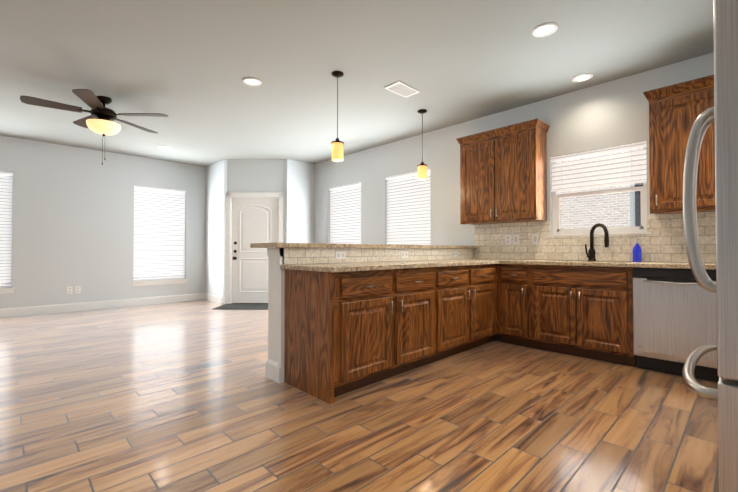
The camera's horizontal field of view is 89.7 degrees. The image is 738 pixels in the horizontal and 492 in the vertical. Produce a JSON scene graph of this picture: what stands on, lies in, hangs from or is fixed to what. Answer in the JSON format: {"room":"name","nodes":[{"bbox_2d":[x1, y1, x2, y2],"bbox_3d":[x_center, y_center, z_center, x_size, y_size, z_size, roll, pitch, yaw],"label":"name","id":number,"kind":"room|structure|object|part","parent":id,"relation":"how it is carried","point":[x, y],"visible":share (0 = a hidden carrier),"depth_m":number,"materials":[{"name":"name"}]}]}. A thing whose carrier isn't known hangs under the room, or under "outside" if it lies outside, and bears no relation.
{"room":"kitchen","nodes":[
{"label":"kitchen","id":0,"kind":"room"},
{"bbox_2d":[0,135,204,308],"bbox_3d":[-6.154,-0.301,5.223,7.740,2.780,0.140,1,-1,-44],"label":"wall","id":1,"kind":"structure","parent":0,"point":[73,218],"depth_m":6.36,"materials":[{"name":"white paint"}]},
{"bbox_2d":[0,176,12,287],"bbox_3d":[-5.913,-0.253,5.498,0.910,1.790,0.050,1,-1,-44],"label":"window","id":2,"kind":"structure","parent":1,"relation":"in","point":[11,257],"depth_m":5.79,"materials":[{"name":"white"}]},
{"bbox_2d":[0,171,12,286],"bbox_3d":[-5.868,-0.264,5.452,0.902,1.764,0.054,1,-1,-44],"label":"window blind","id":3,"kind":"object","parent":2,"relation":"attached to","point":[5,224],"visible":0.98,"depth_m":5.72,"materials":[{"name":"white plastic"}]},
{"bbox_2d":[0,287,14,293],"bbox_3d":[-5.858,0.682,5.431,0.980,0.089,0.102,1,-1,-44],"label":"trim","id":4,"kind":"structure","parent":1,"relation":"attached to","point":[6,290],"depth_m":5.69,"materials":[{"name":"white"}]},
{"bbox_2d":[67,287,71,293],"bbox_3d":[-5.014,0.741,6.219,0.070,0.115,0.005,1,-1,-44],"label":"plate","id":5,"kind":"object","parent":1,"relation":"attached to","point":[68,289],"depth_m":6.21,"materials":[{"name":"white plastic"}]},
{"bbox_2d":[75,286,80,292],"bbox_3d":[-4.936,0.742,6.295,0.070,0.115,0.005,1,-1,-44],"label":"plate","id":6,"kind":"object","parent":1,"relation":"attached to","point":[76,289],"depth_m":6.29,"materials":[{"name":"white plastic"}]},
{"bbox_2d":[0,293,203,317],"bbox_3d":[-6.150,1.017,5.103,7.600,0.140,0.014,1,-1,-44],"label":"baseboard","id":7,"kind":"structure","parent":1,"relation":"attached to","point":[37,310],"depth_m":6.44,"materials":[{"name":"white"}]},
{"bbox_2d":[133,188,184,280],"bbox_3d":[-4.101,-0.232,7.264,0.910,1.790,0.050,1,-1,-44],"label":"window","id":8,"kind":"structure","parent":1,"relation":"in","point":[160,276],"depth_m":7.23,"materials":[{"name":"white"}]},
{"bbox_2d":[133,185,185,279],"bbox_3d":[-4.056,-0.242,7.218,0.902,1.764,0.054,1,-1,-44],"label":"window blind","id":9,"kind":"object","parent":8,"relation":"attached to","point":[159,232],"visible":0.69,"depth_m":7.20,"materials":[{"name":"white plastic"}]},
{"bbox_2d":[131,279,187,285],"bbox_3d":[-4.046,0.703,7.196,0.980,0.089,0.102,1,-1,-44],"label":"trim","id":10,"kind":"structure","parent":1,"relation":"attached to","point":[157,282],"depth_m":7.14,"materials":[{"name":"white"}]},
{"bbox_2d":[204,159,226,303],"bbox_3d":[-3.061,-0.274,7.483,0.154,2.780,0.940,1,-1,-44],"label":"wall","id":11,"kind":"structure","parent":0,"point":[215,213],"depth_m":7.38,"materials":[{"name":"white paint"}]},
{"bbox_3d":[-3.132,1.046,7.439,0.014,0.140,0.880,1,-1,-44],"label":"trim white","id":12,"kind":"part","parent":11,"relation":"part of","materials":[{"name":"white"}]},
{"bbox_2d":[227,159,285,242],"bbox_3d":[-2.168,-0.278,7.207,1.301,2.780,0.140,0,-1,1],"label":"wall","id":13,"kind":"structure","parent":0,"point":[255,175],"depth_m":7.15,"materials":[{"name":"white paint"}]},
{"bbox_2d":[225,192,282,303],"bbox_3d":[-2.199,0.042,7.194,1.110,2.140,0.158,0,-1,1],"label":"door frame","id":14,"kind":"structure","parent":13,"relation":"attached to","point":[228,270],"depth_m":7.13,"materials":[{"name":"white wood"}]},
{"bbox_2d":[232,198,277,302],"bbox_3d":[-2.199,0.087,7.180,0.902,2.022,0.050,0,-1,1],"label":"entry door","id":15,"kind":"structure","parent":14,"relation":"in","point":[254,220],"depth_m":7.16,"materials":[{"name":"white wood"}]},
{"bbox_2d":[285,159,314,242],"bbox_3d":[-1.326,-0.275,7.404,0.780,2.780,0.154,1,-1,-44],"label":"wall","id":16,"kind":"structure","parent":0,"point":[300,201],"depth_m":7.30,"materials":[{"name":"white paint"}]},
{"bbox_2d":[0,0,713,166],"bbox_3d":[-1.780,-1.784,1.726,9.700,0.100,11.600,1,-1,-44],"label":"ceiling","id":17,"kind":"structure","parent":0,"point":[186,66],"depth_m":3.46,"materials":[{"name":"grey paint"}]},
{"bbox_2d":[20,89,168,164],"bbox_3d":[-3.091,-1.315,4.263,1.342,0.774,1.359,1,-1,-44],"label":"ceiling fan","id":18,"kind":"object","parent":17,"relation":"hanging from","point":[100,119],"visible":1,"depth_m":4.17,"materials":[{"name":"brown wood"}]},
{"bbox_3d":[-3.055,-1.348,4.276,0.330,0.120,0.330,1,-1,-44],"label":"lamp shade","id":19,"kind":"part","parent":18,"relation":"part of","materials":[{"name":"beige glass"}]},
{"bbox_2d":[158,145,170,148],"bbox_3d":[-3.467,-1.673,6.294,0.190,0.010,0.190,1,-1,-44],"label":"recessed light","id":20,"kind":"object","parent":17,"relation":"attached to","point":[164,147],"visible":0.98,"depth_m":6.29,"materials":[{"name":"white"}]},
{"bbox_2d":[242,77,261,85],"bbox_3d":[-1.215,-1.703,3.853,0.190,0.010,0.190,1,-1,-44],"label":"recessed light","id":21,"kind":"object","parent":17,"relation":"attached to","point":[250,81],"visible":1,"depth_m":3.85,"materials":[{"name":"white"}]},
{"bbox_2d":[331,71,343,161],"bbox_3d":[-0.312,-1.280,3.681,0.128,0.860,0.128,1,-1,-44],"label":"pendant light","id":22,"kind":"object","parent":17,"relation":"hanging from","point":[337,150],"visible":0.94,"depth_m":3.64,"materials":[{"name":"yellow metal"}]},
{"bbox_3d":[-0.312,-0.931,3.676,0.116,0.161,0.116,1,-1,-44],"label":"amber glass","id":23,"kind":"part","parent":22,"relation":"part of","materials":[{"name":"yellow glass"}]},
{"bbox_2d":[384,81,419,97],"bbox_3d":[0.365,-1.699,4.038,0.360,0.013,0.210,1,-1,-44],"label":"ceiling air vent","id":24,"kind":"object","parent":17,"relation":"attached to","point":[403,84],"depth_m":4.02,"materials":[{"name":"white metal"}]},
{"bbox_3d":[0.365,-1.693,4.038,0.300,0.002,0.162,1,-1,-44],"label":"dark ceiling air vent","id":25,"kind":"part","parent":24,"relation":"part of","materials":[{"name":"white metal"}]},
{"bbox_2d":[417,109,426,179],"bbox_3d":[0.670,-1.268,4.665,0.128,0.860,0.128,1,-1,-44],"label":"pendant light","id":26,"kind":"object","parent":17,"relation":"hanging from","point":[422,170],"visible":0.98,"depth_m":4.63,"materials":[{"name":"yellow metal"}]},
{"bbox_3d":[0.670,-0.919,4.661,0.116,0.161,0.116,1,-1,-44],"label":"amber glass","id":27,"kind":"part","parent":26,"relation":"part of","materials":[{"name":"yellow glass"}]},
{"bbox_2d":[532,22,557,36],"bbox_3d":[1.397,-1.714,2.950,0.190,0.010,0.190,1,-1,-44],"label":"recessed light","id":28,"kind":"object","parent":17,"relation":"attached to","point":[545,29],"visible":1,"depth_m":2.94,"materials":[{"name":"white"}]},
{"bbox_2d":[572,73,592,81],"bbox_3d":[2.164,-1.704,3.767,0.190,0.010,0.190,1,-1,-44],"label":"recessed light","id":29,"kind":"object","parent":17,"relation":"attached to","point":[582,77],"visible":1,"depth_m":3.76,"materials":[{"name":"white plastic"}]},
{"bbox_2d":[0,300,718,491],"bbox_3d":[-1.780,1.096,1.691,9.700,0.100,11.600,1,-1,-44],"label":"floor","id":30,"kind":"structure","parent":0,"point":[187,396],"depth_m":2.25,"materials":[{"name":"brown wood"}]},
{"bbox_2d":[213,304,267,309],"bbox_3d":[-2.219,1.101,6.751,1.010,0.011,0.620,0,-1,1],"label":"doormat","id":31,"kind":"object","parent":30,"relation":"on","point":[248,306],"visible":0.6,"depth_m":6.72,"materials":[{"name":"grey fabric"}]},
{"bbox_2d":[284,267,441,403],"bbox_3d":[-0.027,0.624,3.110,1.207,0.878,0.618,1,-1,-44],"label":"base cabinet","id":32,"kind":"object","parent":30,"relation":"on","point":[351,326],"depth_m":2.74,"materials":[{"name":"brown wood"}]},
{"bbox_2d":[281,259,497,274],"bbox_3d":[0.580,0.172,3.690,2.925,0.035,0.643,1,-1,-44],"label":"countertop","id":33,"kind":"structure","parent":32,"relation":"on","point":[393,265],"depth_m":2.92,"materials":[{"name":"beige stone"}]},
{"bbox_2d":[442,263,497,358],"bbox_3d":[0.792,0.634,3.908,1.190,0.878,0.618,1,-1,-44],"label":"base cabinet","id":34,"kind":"object","parent":30,"relation":"on","point":[469,294],"depth_m":3.70,"materials":[{"name":"brown wood"}]},
{"bbox_2d":[498,259,715,269],"bbox_3d":[2.283,0.171,3.605,0.605,0.035,1.855,1,-1,-44],"label":"countertop","id":35,"kind":"structure","parent":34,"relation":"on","point":[541,263],"depth_m":3.43,"materials":[{"name":"beige stone"}]},
{"bbox_2d":[585,223,608,260],"bbox_3d":[2.333,-0.039,3.785,0.166,0.387,0.228,1,-1,-44],"label":"faucet","id":36,"kind":"object","parent":35,"relation":"on","point":[590,253],"visible":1,"depth_m":3.83,"materials":[{"name":"black metal"}]},
{"bbox_2d":[633,238,641,261],"bbox_3d":[2.594,0.038,3.591,0.072,0.228,0.073,1,-1,-44],"label":"soap bottle","id":37,"kind":"object","parent":35,"relation":"on","point":[637,253],"visible":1,"depth_m":3.56,"materials":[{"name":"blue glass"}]},
{"bbox_2d":[498,263,541,349],"bbox_3d":[1.752,0.636,4.132,0.638,0.878,0.479,1,-1,-44],"label":"base cabinet","id":38,"kind":"object","parent":30,"relation":"on","point":[518,283],"depth_m":3.93,"materials":[{"name":"brown wood"}]},
{"bbox_2d":[538,283,636,366],"bbox_3d":[2.178,0.741,3.729,0.588,0.660,0.810,1,-1,-44],"label":"base cabinet","id":39,"kind":"object","parent":30,"relation":"on","point":[596,323],"depth_m":3.47,"materials":[{"name":"brown wood"}]},
{"bbox_2d":[633,267,718,381],"bbox_3d":[2.684,0.625,3.184,0.606,0.871,0.594,1,-1,-44],"label":"dishwasher","id":40,"kind":"object","parent":30,"relation":"on","point":[674,319],"visible":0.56,"depth_m":3.02,"materials":[{"name":"silver metal"}]},
{"bbox_2d":[682,0,737,491],"bbox_3d":[1.564,0.148,1.169,0.914,1.782,0.870,1,-1,-44],"label":"fridge","id":41,"kind":"object","parent":30,"relation":"on","point":[722,113],"visible":1,"depth_m":1.07,"materials":[{"name":"grey metal"}]},
{"bbox_2d":[266,248,474,382],"bbox_3d":[0.293,0.551,3.973,2.954,1.045,0.210,1,-1,-44],"label":"wall","id":42,"kind":"structure","parent":0,"point":[278,257],"depth_m":3.01,"materials":[{"name":"white paint"}]},
{"bbox_3d":[0.293,0.551,3.973,2.954,1.045,0.210,1,-1,-44],"label":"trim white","id":43,"kind":"part","parent":42,"relation":"part of","materials":[{"name":"white paint"}]},
{"bbox_3d":[0.409,0.091,3.963,1.965,0.070,0.005,1,-1,-44],"label":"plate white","id":44,"kind":"part","parent":42,"relation":"part of","materials":[{"name":"white"}]},
{"bbox_2d":[315,52,715,262],"bbox_3d":[2.152,-0.313,4.282,0.156,2.780,9.200,1,-1,-44],"label":"wall","id":45,"kind":"structure","parent":0,"point":[613,113],"depth_m":4.32,"materials":[{"name":"white paint"}]},
{"bbox_2d":[329,182,360,243],"bbox_3d":[-0.440,-0.246,6.902,0.054,1.764,0.922,1,-1,-44],"label":"blinds","id":46,"kind":"object","parent":45,"relation":"attached to","point":[345,216],"visible":0.46,"depth_m":6.89,"materials":[{"name":"white plastic"}]},
{"bbox_2d":[386,169,430,244],"bbox_3d":[0.611,-0.259,5.824,0.054,1.764,0.912,1,-1,-44],"label":"blinds","id":47,"kind":"object","parent":45,"relation":"attached to","point":[408,217],"visible":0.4,"depth_m":5.81,"materials":[{"name":"white plastic"}]},
{"bbox_2d":[458,119,548,224],"bbox_3d":[1.606,-0.828,4.518,0.333,1.075,0.950,1,-1,-44],"label":"upper cabinet","id":48,"kind":"object","parent":45,"relation":"attached to","point":[503,170],"depth_m":4.31,"materials":[{"name":"brown wood"}]},
{"bbox_3d":[1.845,-0.080,4.490,0.005,0.115,0.400,1,-1,-44],"label":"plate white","id":49,"kind":"part","parent":45,"relation":"part of","materials":[{"name":"white plastic"}]},
{"bbox_2d":[547,232,650,236],"bbox_3d":[2.417,-0.120,3.959,0.086,0.022,0.970,1,-1,-44],"label":"window sill","id":50,"kind":"structure","parent":45,"relation":"attached to","point":[634,233],"depth_m":3.89,"materials":[{"name":"white paint"}]},
{"bbox_2d":[552,147,646,234],"bbox_3d":[2.468,-0.576,4.014,0.050,0.900,0.900,1,-1,-44],"label":"window","id":51,"kind":"structure","parent":45,"relation":"in","point":[557,230],"depth_m":3.96,"materials":[{"name":"white plastic"}]},
{"bbox_2d":[551,141,646,191],"bbox_3d":[2.422,-0.825,3.972,0.054,0.397,0.892,1,-1,-44],"label":"blinds","id":52,"kind":"object","parent":51,"relation":"attached to","point":[623,168],"visible":0.88,"depth_m":3.93,"materials":[{"name":"white plastic"}]},
{"bbox_2d":[646,75,715,214],"bbox_3d":[2.827,-0.843,3.264,0.333,1.075,0.540,1,-1,-44],"label":"upper cabinet","id":53,"kind":"object","parent":45,"relation":"attached to","point":[674,109],"depth_m":3.20,"materials":[{"name":"brown wood"}]},
{"bbox_2d":[542,267,621,286],"bbox_3d":[2.040,0.284,3.586,0.003,0.189,0.670,1,-1,-44],"label":"drawer front","id":54,"kind":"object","parent":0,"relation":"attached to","point":[592,276],"depth_m":3.47,"materials":[{"name":"brown wood"}]},
{"bbox_2d":[622,267,629,286],"bbox_3d":[2.393,0.283,3.465,0.340,0.189,0.003,1,-1,-44],"label":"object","id":55,"kind":"structure","parent":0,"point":[625,270],"depth_m":3.25,"materials":[{"name":"brown wood"}]},
{"label":"outside","id":56,"kind":"structure","parent":0,"visible":0},
{"bbox_2d":[335,148,642,228],"bbox_3d":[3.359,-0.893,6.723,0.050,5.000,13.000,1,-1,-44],"label":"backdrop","id":57,"kind":"structure","parent":56,"point":[580,201],"depth_m":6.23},
{"bbox_2d":[630,184,634,225],"bbox_3d":[4.405,-0.707,5.575,0.050,1.200,0.800,1,-1,-44],"label":"trim","id":58,"kind":"structure","parent":57,"relation":"attached to","point":[632,214],"depth_m":5.82,"materials":[{"name":"white paint"}]},
{"bbox_2d":[635,183,642,225],"bbox_3d":[4.380,-0.708,5.551,0.020,1.060,0.660,1,-1,-44],"label":"window","id":59,"kind":"structure","parent":58,"relation":"attached to","point":[638,210],"depth_m":5.75,"materials":[{"name":"grey"}]}
]}

